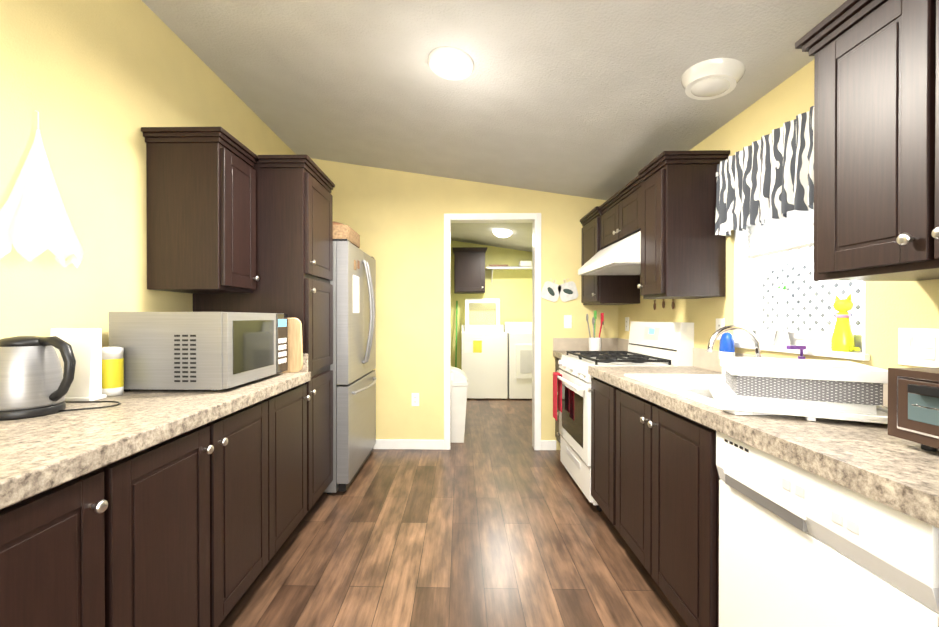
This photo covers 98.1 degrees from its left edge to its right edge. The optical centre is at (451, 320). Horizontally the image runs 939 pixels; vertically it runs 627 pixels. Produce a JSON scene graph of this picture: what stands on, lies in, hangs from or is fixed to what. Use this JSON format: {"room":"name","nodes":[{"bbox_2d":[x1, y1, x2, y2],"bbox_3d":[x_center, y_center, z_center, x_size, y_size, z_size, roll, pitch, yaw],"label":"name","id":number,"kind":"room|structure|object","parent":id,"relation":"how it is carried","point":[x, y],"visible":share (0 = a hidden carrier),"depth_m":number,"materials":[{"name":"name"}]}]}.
{"room":"kitchen","nodes":[
{"label":"kitchen","id":0,"kind":"room"},
{"bbox_2d":[0,0,295,347],"bbox_3d":[-1.538,-0.156,0.848,0.100,2.728,6.070,0,0,1],"label":"wall","id":1,"kind":"structure","parent":0,"point":[97,85],"depth_m":1.66,"materials":[{"name":"yellow paint"}]},
{"bbox_2d":[0,110,84,267],"bbox_3d":[-1.458,-0.470,1.431,0.068,0.543,0.331,0,0,1],"label":"wall decoration","id":2,"kind":"object","parent":1,"relation":"hanging from","point":[65,221],"visible":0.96,"depth_m":1.43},
{"bbox_2d":[141,127,258,292],"bbox_3d":[-1.261,-0.529,2.092,0.399,0.760,0.362,0,0,1],"label":"upper cabinet","id":3,"kind":"object","parent":1,"relation":"attached to","point":[201,209],"visible":1,"depth_m":1.95,"materials":[{"name":"brown wood"}]},
{"bbox_2d":[219,396,687,626],"bbox_3d":[0.027,1.224,2.288,3.170,0.050,9.200,0,0,1],"label":"floor","id":4,"kind":"structure","parent":0,"point":[495,519],"depth_m":2.10,"materials":[{"name":"brown wood"}]},
{"bbox_2d":[0,452,139,626],"bbox_3d":[-1.162,0.775,0.777,0.649,0.864,0.571,0,0,1],"label":"base cabinet","id":5,"kind":"object","parent":4,"relation":"on","point":[70,550],"depth_m":0.91,"materials":[{"name":"brown wood"}]},
{"bbox_2d":[140,393,279,626],"bbox_3d":[-1.149,0.772,1.405,0.649,0.864,0.956,0,0,1],"label":"base cabinet","id":6,"kind":"object","parent":4,"relation":"on","point":[196,527],"depth_m":1.38,"materials":[{"name":"brown wood"}]},
{"bbox_2d":[193,155,334,533],"bbox_3d":[-1.113,0.143,2.495,0.679,2.109,0.502,0,0,1],"label":"pantry cabinet","id":7,"kind":"object","parent":4,"relation":"on","point":[294,234],"visible":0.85,"depth_m":2.28,"materials":[{"name":"brown wood"}]},
{"bbox_2d":[280,384,309,547],"bbox_3d":[-1.137,0.769,2.017,0.649,0.864,0.521,0,0,1],"label":"base cabinet","id":8,"kind":"object","parent":4,"relation":"on","point":[293,401],"depth_m":2.08,"materials":[{"name":"brown wood"}]},
{"bbox_2d":[0,354,310,508],"bbox_3d":[-1.153,0.269,0.641,0.673,0.150,3.268,0,0,1],"label":"countertop","id":9,"kind":"structure","parent":8,"relation":"on","point":[40,454],"depth_m":1.11,"materials":[{"name":"laminate"}]},
{"bbox_2d":[0,336,75,420],"bbox_3d":[-1.287,0.169,1.259,0.243,0.241,0.179,0,0,1],"label":"kettle","id":10,"kind":"object","parent":9,"relation":"on","point":[36,380],"visible":1,"depth_m":1.22,"materials":[{"name":"silver metal"}]},
{"bbox_2d":[51,328,106,400],"bbox_3d":[-1.363,0.158,1.476,0.167,0.259,0.070,0,0,1],"label":"napkin holder","id":11,"kind":"object","parent":9,"relation":"on","point":[86,346],"visible":0.65,"depth_m":1.46,"materials":[{"name":"white plastic"}]},
{"bbox_2d":[59,401,120,411],"bbox_3d":[-1.281,0.285,1.353,0.313,0.006,0.152,0,0,1],"label":"cord","id":12,"kind":"object","parent":9,"relation":"on","point":[118,402],"visible":0.9,"depth_m":1.37,"materials":[{"name":"black plastic"}]},
{"bbox_2d":[102,347,123,395],"bbox_3d":[-1.313,0.195,1.570,0.073,0.185,0.073,0,0,1],"label":"wipes canister","id":13,"kind":"object","parent":9,"relation":"on","point":[112,371],"visible":0.85,"depth_m":1.55,"materials":[{"name":"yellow plastic"}]},
{"bbox_2d":[109,312,287,390],"bbox_3d":[-1.122,0.125,1.900,0.479,0.321,0.571,0,0,1],"label":"microwave","id":14,"kind":"object","parent":9,"relation":"on","point":[215,351],"visible":1,"depth_m":1.62,"materials":[{"name":"silver metal"}]},
{"bbox_2d":[281,318,302,372],"bbox_3d":[-1.012,0.135,2.215,0.395,0.298,0.040,0,0,1],"label":"cutting board","id":15,"kind":"object","parent":9,"relation":"on","point":[295,354],"visible":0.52,"depth_m":2.20,"materials":[{"name":"brown wood"}]},
{"bbox_2d":[323,239,376,493],"bbox_3d":[-1.012,0.318,3.217,0.794,1.751,0.900,0,0,1],"label":"fridge","id":16,"kind":"object","parent":4,"relation":"on","point":[353,365],"visible":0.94,"depth_m":2.87,"materials":[{"name":"silver metal"}]},
{"bbox_2d":[333,223,359,247],"bbox_3d":[-0.899,-0.608,2.972,0.370,0.100,0.350,0,0,1],"label":"basket","id":17,"kind":"object","parent":16,"relation":"on","point":[343,231],"depth_m":2.80,"materials":[{"name":"wicker"}]},
{"bbox_2d":[455,301,457,367],"bbox_3d":[0.040,0.428,6.606,0.200,1.508,0.302,0,0,1],"label":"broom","id":18,"kind":"object","parent":4,"relation":"on","point":[456,335],"visible":0.4,"depth_m":6.64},
{"bbox_2d":[451,366,467,442],"bbox_3d":[-0.084,0.832,4.089,0.491,0.714,0.356,0,0,1],"label":"trash can","id":19,"kind":"object","parent":4,"relation":"on","point":[459,381],"visible":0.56,"depth_m":3.93,"materials":[{"name":"white plastic"}]},
{"bbox_2d":[461,299,507,398],"bbox_3d":[0.491,0.412,6.389,0.680,1.528,0.712,0,0,1],"label":"washer","id":20,"kind":"object","parent":4,"relation":"on","point":[484,358],"visible":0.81,"depth_m":6.04,"materials":[{"name":"white metal"}]},
{"bbox_2d":[504,322,531,398],"bbox_3d":[1.196,0.602,6.365,0.680,1.149,0.733,0,0,1],"label":"dryer","id":21,"kind":"object","parent":4,"relation":"on","point":[519,381],"visible":0.44,"depth_m":6.03,"materials":[{"name":"white metal"}]},
{"bbox_2d":[555,358,560,442],"bbox_3d":[1.211,0.760,3.503,0.608,0.863,0.453,0,0,1],"label":"base cabinet","id":22,"kind":"object","parent":4,"relation":"on","point":[557,433],"visible":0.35,"depth_m":3.62,"materials":[{"name":"brown wood"}]},
{"bbox_2d":[553,338,628,358],"bbox_3d":[1.218,0.245,3.499,0.593,0.165,0.456,0,0,1],"label":"countertop","id":23,"kind":"structure","parent":22,"relation":"on","point":[562,346],"depth_m":3.71,"materials":[{"name":"laminate"}]},
{"bbox_2d":[586,311,603,350],"bbox_3d":[1.219,0.097,3.462,0.143,0.360,0.163,0,0,1],"label":"utensil crock","id":24,"kind":"object","parent":23,"relation":"on","point":[594,343],"visible":0.85,"depth_m":3.42,"materials":[{"name":"ceramic"}]},
{"bbox_2d":[557,322,693,510],"bbox_3d":[1.147,0.603,2.892,0.708,1.184,0.748,0,0,1],"label":"stove","id":25,"kind":"object","parent":4,"relation":"on","point":[660,343],"visible":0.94,"depth_m":2.73,"materials":[{"name":"white metal"}]},
{"bbox_2d":[553,372,561,420],"bbox_3d":[0.809,0.580,3.123,0.042,0.349,0.120,0,0,1],"label":"towel","id":26,"kind":"object","parent":25,"relation":"hanging from","point":[555,374],"visible":1,"depth_m":3.10,"materials":[{"name":"red fabric"}]},
{"bbox_2d":[588,377,720,626],"bbox_3d":[1.148,0.769,1.895,0.669,0.863,1.225,0,0,1],"label":"base cabinet","id":27,"kind":"object","parent":4,"relation":"on","point":[655,478],"visible":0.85,"depth_m":1.61,"materials":[{"name":"brown wood"}]},
{"bbox_2d":[716,431,938,626],"bbox_3d":[1.118,0.775,0.981,0.595,0.861,0.592,0,0,1],"label":"dishwasher","id":28,"kind":"object","parent":4,"relation":"on","point":[800,547],"visible":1,"depth_m":0.94,"materials":[{"name":"white metal"}]},
{"bbox_3d":[1.105,0.780,-0.179,0.669,0.863,1.715,0,0,1],"label":"base cabinet","id":29,"kind":"object","parent":4,"relation":"on","visible":0},
{"bbox_2d":[588,348,938,527],"bbox_3d":[1.132,0.261,0.734,0.653,0.165,3.548,0,0,1],"label":"countertop","id":30,"kind":"structure","parent":29,"relation":"on","point":[876,462],"depth_m":0.99,"materials":[{"name":"laminate"}]},
{"bbox_2d":[625,374,779,414],"bbox_3d":[1.129,0.365,1.656,0.512,0.179,0.840,0,0,1],"label":"sink","id":31,"kind":"object","parent":30,"relation":"in","point":[694,387],"visible":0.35,"depth_m":1.94,"materials":[{"name":"ceramic"}]},
{"bbox_2d":[719,332,734,373],"bbox_3d":[1.418,0.173,2.099,0.056,0.223,0.094,0,0,1],"label":"dish soap bottle","id":32,"kind":"object","parent":30,"relation":"on","point":[726,346],"visible":0.52,"depth_m":2.08,"materials":[{"name":"blue plastic"}]},
{"bbox_2d":[707,325,760,357],"bbox_3d":[1.242,0.147,1.815,0.251,0.255,0.135,0,0,1],"label":"faucet","id":33,"kind":"object","parent":30,"relation":"on","point":[747,331],"visible":0.56,"depth_m":1.77,"materials":[{"name":"silver metal"}]},
{"bbox_2d":[786,345,805,358],"bbox_3d":[1.418,0.195,1.664,0.087,0.184,0.064,0,0,1],"label":"soap pump","id":34,"kind":"object","parent":30,"relation":"on","point":[801,348],"visible":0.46,"depth_m":1.66,"materials":[{"name":"purple plastic"}]},
{"bbox_2d":[709,386,887,423],"bbox_3d":[1.109,0.273,1.325,0.430,0.030,0.370,0,0,28],"label":"tray","id":35,"kind":"object","parent":30,"relation":"on","point":[725,400],"visible":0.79,"depth_m":1.19,"materials":[{"name":"white plastic"}]},
{"bbox_2d":[720,356,887,414],"bbox_3d":[1.125,0.204,1.344,0.372,0.130,0.312,0,0,28],"label":"dish rack","id":36,"kind":"object","parent":35,"relation":"on","point":[835,386],"visible":0.98,"depth_m":1.23,"materials":[{"name":"white plastic"}]},
{"bbox_2d":[888,368,938,451],"bbox_3d":[1.208,0.201,0.733,0.425,0.181,0.450,0,0,1],"label":"toaster oven","id":37,"kind":"object","parent":30,"relation":"on","point":[913,404],"visible":1,"depth_m":0.90,"materials":[{"name":"brown metal"}]},
{"bbox_2d":[311,158,617,449],"bbox_3d":[0.048,-0.165,3.801,2.950,2.712,0.100,0,0,1],"label":"wall","id":38,"kind":"structure","parent":0,"point":[394,219],"depth_m":3.76,"materials":[{"name":"yellow paint"}]},
{"bbox_2d":[412,393,418,405],"bbox_3d":[-0.338,0.732,3.759,0.070,0.120,0.008,0,0,1],"label":"electrical outlet plate","id":39,"kind":"object","parent":38,"relation":"attached to","point":[415,399],"visible":1,"depth_m":3.76,"materials":[{"name":"white plastic"}]},
{"bbox_2d":[373,439,555,449],"bbox_3d":[0.114,1.147,3.750,1.685,0.090,0.012,0,0,1],"label":"baseboard","id":40,"kind":"structure","parent":38,"relation":"attached to","point":[424,444],"depth_m":3.75,"materials":[{"name":"white wood"}]},
{"bbox_2d":[444,213,540,449],"bbox_3d":[0.373,0.105,3.796,0.890,2.173,0.126,0,0,1],"label":"door frame","id":41,"kind":"structure","parent":38,"relation":"attached to","point":[534,219],"depth_m":3.74,"materials":[{"name":"white wood"}]},
{"bbox_2d":[541,279,561,301],"bbox_3d":[0.906,-0.275,3.725,0.190,0.214,0.014,0,0,1],"label":"potholder","id":42,"kind":"object","parent":38,"relation":"hanging from","point":[550,291],"visible":1,"depth_m":3.72,"materials":[{"name":"white fabric"}]},
{"bbox_2d":[558,279,577,301],"bbox_3d":[1.062,-0.276,3.722,0.187,0.212,0.014,0,0,1],"label":"potholder","id":43,"kind":"object","parent":38,"relation":"hanging from","point":[568,292],"visible":1,"depth_m":3.72,"materials":[{"name":"white fabric"}]},
{"bbox_2d":[564,315,571,327],"bbox_3d":[1.062,0.012,3.725,0.070,0.120,0.011,0,0,1],"label":"switch plate","id":44,"kind":"object","parent":38,"relation":"attached to","point":[567,321],"visible":1,"depth_m":3.72,"materials":[{"name":"white plastic"}]},
{"bbox_2d":[451,240,531,368],"bbox_3d":[0.340,-0.147,6.825,2.490,2.644,0.100,0,0,1],"label":"wall","id":45,"kind":"structure","parent":0,"point":[511,290],"depth_m":6.76,"materials":[{"name":"yellow paint"}]},
{"bbox_2d":[452,247,486,293],"bbox_3d":[0.285,-0.799,6.591,0.558,0.710,0.359,0,0,1],"label":"wall cabinet","id":46,"kind":"object","parent":45,"relation":"attached to","point":[469,270],"visible":1,"depth_m":6.44,"materials":[{"name":"brown wood"}]},
{"bbox_2d":[485,266,531,283],"bbox_3d":[1.064,-0.729,6.576,1.028,0.250,0.358,0,0,1],"label":"shelf","id":47,"kind":"object","parent":45,"relation":"attached to","point":[491,268],"visible":0.56,"depth_m":6.61,"materials":[{"name":"white wood"}]},
{"bbox_2d":[489,261,531,265],"bbox_3d":[1.040,-0.954,6.552,0.900,0.199,0.250,0,0,1],"label":"boxes","id":48,"kind":"object","parent":47,"relation":"on","point":[525,263],"visible":0.31,"depth_m":6.45,"materials":[{"name":"white plastic"}]},
{"bbox_2d":[142,0,846,251],"bbox_3d":[0.027,-1.315,2.275,3.170,0.526,9.200,0,0,1],"label":"ceiling","id":49,"kind":"structure","parent":0,"point":[586,98],"depth_m":2.14,"materials":[{"name":"white paint"}]},
{"bbox_2d":[428,46,473,79],"bbox_3d":[-0.005,-1.282,2.035,0.229,0.108,0.229,0,0,1],"label":"ceiling light","id":50,"kind":"object","parent":49,"relation":"attached to","point":[449,63],"visible":0.94,"depth_m":1.99,"materials":[{"name":"white glass"}]},
{"bbox_2d":[493,229,511,237],"bbox_3d":[0.688,-1.187,5.562,0.260,0.102,0.260,0,0,1],"label":"ceiling light","id":51,"kind":"object","parent":49,"relation":"attached to","point":[502,233],"visible":1,"depth_m":5.48,"materials":[{"name":"white glass"}]},
{"bbox_2d":[681,58,745,99],"bbox_3d":[1.186,-1.105,1.852,0.256,0.134,0.258,0,0,1],"label":"ceiling light","id":52,"kind":"object","parent":49,"relation":"attached to","point":[709,79],"visible":0.88,"depth_m":1.80,"materials":[{"name":"white glass"}]},
{"bbox_2d":[618,59,938,369],"bbox_3d":[1.552,0.065,2.251,0.120,2.270,9.000,0,0,1],"label":"wall","id":53,"kind":"structure","parent":0,"point":[891,307],"depth_m":1.84,"materials":[{"name":"yellow paint"}]},
{"bbox_2d":[580,206,639,304],"bbox_3d":[1.330,-0.527,3.494,0.369,0.780,0.453,0,0,1],"label":"upper cabinet","id":54,"kind":"object","parent":53,"relation":"attached to","point":[610,289],"visible":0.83,"depth_m":3.29,"materials":[{"name":"brown wood"}]},
{"bbox_2d":[599,175,642,248],"bbox_3d":[1.328,-0.736,2.881,0.349,0.345,0.760,0,0,1],"label":"upper cabinet","id":55,"kind":"object","parent":53,"relation":"attached to","point":[621,215],"visible":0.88,"depth_m":2.82,"materials":[{"name":"brown wood"}]},
{"bbox_2d":[578,231,640,274],"bbox_3d":[1.253,-0.455,2.884,0.497,0.201,0.754,0,0,1],"label":"range hood","id":56,"kind":"object","parent":55,"relation":"attached to","point":[622,257],"visible":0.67,"depth_m":2.67,"materials":[{"name":"white metal"}]},
{"bbox_2d":[625,317,628,330],"bbox_3d":[1.513,0.033,3.517,0.008,0.120,0.070,0,0,1],"label":"electrical outlet plate","id":57,"kind":"object","parent":53,"relation":"attached to","point":[626,323],"visible":1,"depth_m":3.51,"materials":[{"name":"white plastic"}]},
{"bbox_2d":[637,150,729,298],"bbox_3d":[1.307,-0.521,2.340,0.369,0.780,0.318,0,0,1],"label":"upper cabinet","id":58,"kind":"object","parent":53,"relation":"attached to","point":[683,250],"visible":1,"depth_m":2.22,"materials":[{"name":"brown wood"}]},
{"bbox_2d":[653,299,674,309],"bbox_3d":[1.498,-0.131,2.881,0.012,0.115,0.296,0,0,1],"label":"ornaments","id":59,"kind":"object","parent":58,"relation":"hanging from","point":[663,304],"visible":0.85,"depth_m":2.87},
{"bbox_2d":[716,318,724,339],"bbox_3d":[1.487,0.050,2.257,0.008,0.120,0.070,0,0,1],"label":"electrical outlet plate","id":60,"kind":"object","parent":53,"relation":"attached to","point":[720,322],"visible":0.5,"depth_m":2.25,"materials":[{"name":"white plastic"}]},
{"bbox_2d":[715,106,813,235],"bbox_3d":[1.442,-0.641,1.750,0.077,0.401,0.914,0,0,1],"label":"valance","id":61,"kind":"object","parent":53,"relation":"attached to","point":[771,175],"visible":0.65,"depth_m":1.84,"materials":[{"name":"fabric"}]},
{"bbox_2d":[734,212,865,353],"bbox_3d":[1.540,-0.300,1.799,0.114,0.835,0.700,0,0,1],"label":"window","id":62,"kind":"structure","parent":53,"relation":"in","point":[814,339],"depth_m":2.08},
{"bbox_2d":[748,203,813,258],"bbox_3d":[1.527,-0.505,1.798,0.030,0.378,0.602,0,0,1],"label":"window blind","id":63,"kind":"object","parent":62,"relation":"attached to","point":[793,217],"visible":0.27,"depth_m":1.88,"materials":[{"name":"white fabric"}]},
{"bbox_2d":[734,342,869,360],"bbox_3d":[1.529,0.129,1.802,0.137,0.024,0.740,0,0,1],"label":"window sill","id":64,"kind":"structure","parent":53,"relation":"attached to","point":[854,355],"depth_m":1.65,"materials":[{"name":"white wood"}]},
{"bbox_2d":[773,283,790,345],"bbox_3d":[1.514,-0.027,1.866,0.064,0.287,0.064,0,0,1],"label":"cat figurine","id":65,"kind":"object","parent":64,"relation":"on","point":[781,338],"visible":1,"depth_m":1.85,"materials":[{"name":"white ceramic"}]},
{"bbox_2d":[831,293,860,351],"bbox_3d":[1.505,0.006,1.544,0.068,0.223,0.112,0,0,1],"label":"cat figurine","id":66,"kind":"object","parent":64,"relation":"on","point":[843,339],"visible":1,"depth_m":1.55,"materials":[{"name":"yellow ceramic"}]},
{"bbox_2d":[799,0,938,280],"bbox_3d":[1.292,-0.494,0.929,0.340,0.742,0.728,0,0,1],"label":"upper cabinet","id":67,"kind":"object","parent":53,"relation":"attached to","point":[876,140],"depth_m":1.08,"materials":[{"name":"brown wood"}]},
{"bbox_2d":[898,328,938,367],"bbox_3d":[1.466,0.085,1.277,0.011,0.120,0.120,0,0,1],"label":"switch plate","id":68,"kind":"object","parent":53,"relation":"attached to","point":[919,347],"visible":1,"depth_m":1.28,"materials":[{"name":"white plastic"}]},
{"label":"outside","id":69,"kind":"structure","parent":0,"visible":0},
{"bbox_2d":[762,215,862,333],"bbox_3d":[1.807,-0.198,1.844,0.008,4.401,4.401,0,0,1],"label":"lattice","id":70,"kind":"object","parent":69,"point":[826,289],"depth_m":2.09,"materials":[{"name":"plastic"}]}
]}

